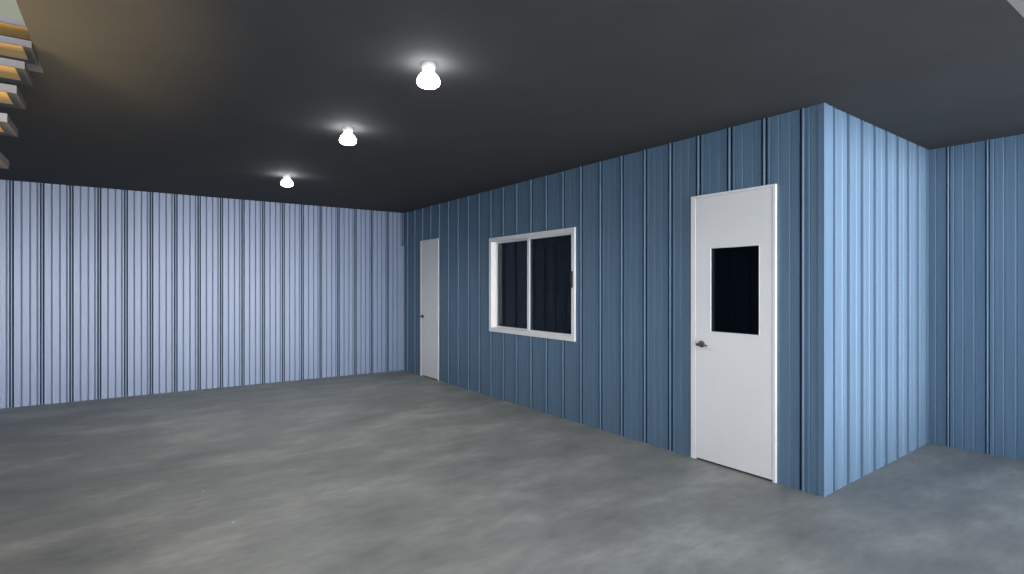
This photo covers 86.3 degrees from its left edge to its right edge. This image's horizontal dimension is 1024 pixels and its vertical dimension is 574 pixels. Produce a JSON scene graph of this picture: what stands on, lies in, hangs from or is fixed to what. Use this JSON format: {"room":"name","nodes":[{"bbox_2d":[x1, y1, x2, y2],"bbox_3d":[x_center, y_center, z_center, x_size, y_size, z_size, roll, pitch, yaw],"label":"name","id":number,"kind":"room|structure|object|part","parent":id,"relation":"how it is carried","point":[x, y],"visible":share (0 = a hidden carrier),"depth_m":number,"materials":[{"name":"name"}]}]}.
{"room":"warehouse interior","nodes":[
{"label":"warehouse interior","id":0,"kind":"room"},
{"bbox_2d":[0,0,22,19],"bbox_3d":[-3.903,-2.608,3.701,3.740,2.400,0.150,0,0,-35],"label":"wall","id":1,"kind":"structure","parent":0,"point":[8,8],"depth_m":3.86,"materials":[{"name":"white paint"}]},
{"bbox_2d":[0,180,403,408],"bbox_3d":[-3.767,0.092,7.715,9.155,2.600,0.141,0,0,-35],"label":"wall","id":2,"kind":"structure","parent":0,"point":[105,293],"depth_m":7.21,"materials":[{"name":"metal"}]},
{"bbox_2d":[400,246,402,369],"bbox_3d":[-1.815,0.367,9.019,0.070,2.050,0.006,0,0,-35],"label":"trim","id":3,"kind":"structure","parent":2,"relation":"attached to","point":[401,247],"depth_m":9.01,"materials":[{"name":"blue metal"}]},
{"bbox_2d":[0,0,1023,212],"bbox_3d":[-1.590,-1.308,4.523,9.285,0.200,7.868,0,0,-35],"label":"ceiling","id":4,"kind":"structure","parent":0,"point":[206,98],"depth_m":3.27,"materials":[{"name":"paint"}]},
{"bbox_2d":[281,174,292,186],"bbox_3d":[-2.446,-1.144,5.937,0.126,0.128,0.126,0,0,-35],"label":"ceiling light","id":5,"kind":"object","parent":4,"relation":"attached to","point":[286,182],"visible":1,"depth_m":5.90,"materials":[{"name":"white glass"}]},
{"bbox_3d":[-2.446,-1.122,5.937,0.126,0.084,0.126,0,0,-35],"label":"bulb","id":6,"kind":"part","parent":5,"relation":"part of","materials":[{"name":"white glass"}]},
{"bbox_2d":[339,126,355,144],"bbox_3d":[-1.253,-1.144,4.172,0.126,0.128,0.126,0,0,-35],"label":"ceiling light","id":7,"kind":"object","parent":4,"relation":"attached to","point":[347,138],"visible":1,"depth_m":4.13,"materials":[{"name":"white glass"}]},
{"bbox_3d":[-1.253,-1.122,4.172,0.126,0.084,0.126,0,0,-35],"label":"bulb","id":8,"kind":"part","parent":7,"relation":"part of","materials":[{"name":"white glass"}]},
{"bbox_2d":[417,61,439,88],"bbox_3d":[-0.455,-1.144,2.973,0.126,0.128,0.126,0,0,-35],"label":"ceiling light","id":9,"kind":"object","parent":4,"relation":"attached to","point":[427,79],"visible":1,"depth_m":2.94,"materials":[{"name":"white glass"}]},
{"bbox_3d":[-0.455,-1.122,2.973,0.126,0.084,0.126,0,0,-35],"label":"bulb","id":10,"kind":"part","parent":9,"relation":"part of","materials":[{"name":"white glass"}]},
{"bbox_2d":[0,370,1023,573],"bbox_3d":[-1.106,1.452,3.838,9.285,0.120,9.545,0,0,-35],"label":"floor","id":11,"kind":"structure","parent":0,"point":[401,471],"depth_m":3.61,"materials":[{"name":"concrete"}]},
{"bbox_2d":[0,15,38,168],"bbox_3d":[-2.030,-0.111,1.329,1.019,3.006,3.594,0,0,-35],"label":"staircase","id":12,"kind":"structure","parent":11,"relation":"on","point":[17,49],"depth_m":2.64,"materials":[{"name":"wood"}]},
{"bbox_2d":[404,104,832,494],"bbox_3d":[0.183,0.092,6.357,0.141,2.600,6.660,0,0,-35],"label":"wall partition","id":13,"kind":"structure","parent":0,"point":[626,372],"depth_m":4.99,"materials":[{"name":"blue metal"}]},
{"bbox_2d":[419,238,438,380],"bbox_3d":[-1.234,0.344,8.276,0.179,2.095,0.610,0,0,-35],"label":"door","id":14,"kind":"structure","parent":13,"relation":"in","point":[429,249],"depth_m":8.25,"materials":[{"name":"white paint"}]},
{"bbox_2d":[489,227,575,341],"bbox_3d":[0.216,-0.016,6.266,0.143,1.172,1.612,0,0,-35],"label":"window","id":15,"kind":"structure","parent":13,"relation":"in","point":[532,276],"depth_m":6.18,"materials":[{"name":"white plastic"}]},
{"bbox_3d":[0.027,-0.016,6.589,0.032,1.068,0.763,0,0,-35],"label":"sash","id":16,"kind":"part","parent":15,"relation":"part of","materials":[{"name":"white plastic"}]},
{"bbox_3d":[0.020,-0.016,6.597,0.006,1.044,0.705,0,0,-35],"label":"glass pane","id":17,"kind":"part","parent":15,"relation":"part of","materials":[{"name":"black glass"}]},
{"bbox_3d":[0.414,-0.016,5.966,0.032,1.068,0.789,0,0,-35],"label":"sash","id":18,"kind":"part","parent":15,"relation":"part of","materials":[{"name":"white plastic"}]},
{"bbox_3d":[0.419,-0.016,5.956,0.006,1.044,0.731,0,0,-35],"label":"glass pane","id":19,"kind":"part","parent":15,"relation":"part of","materials":[{"name":"black glass"}]},
{"bbox_2d":[691,184,776,482],"bbox_3d":[1.678,0.335,4.158,0.179,2.115,0.710,0,0,-35],"label":"door","id":20,"kind":"structure","parent":13,"relation":"in","point":[734,375],"depth_m":4.12,"materials":[{"name":"white paint"}]},
{"bbox_2d":[818,103,826,496],"bbox_3d":[2.060,0.092,3.623,0.040,2.600,0.040,0,0,-35],"label":"trim","id":21,"kind":"structure","parent":13,"relation":"attached to","point":[822,108],"depth_m":3.61,"materials":[{"name":"blue metal"}]},
{"bbox_2d":[804,108,928,490],"bbox_3d":[2.846,0.092,4.280,2.066,2.600,0.134,0,0,-37],"label":"wall","id":22,"kind":"structure","parent":0,"point":[881,178],"depth_m":4.13,"materials":[{"name":"blue metal"}]},
{"bbox_2d":[715,134,1023,460],"bbox_3d":[2.549,0.092,6.588,0.141,2.600,9.015,0,0,-35],"label":"wall","id":23,"kind":"structure","parent":0,"point":[976,189],"depth_m":4.61,"materials":[{"name":"blue metal"}]}
]}

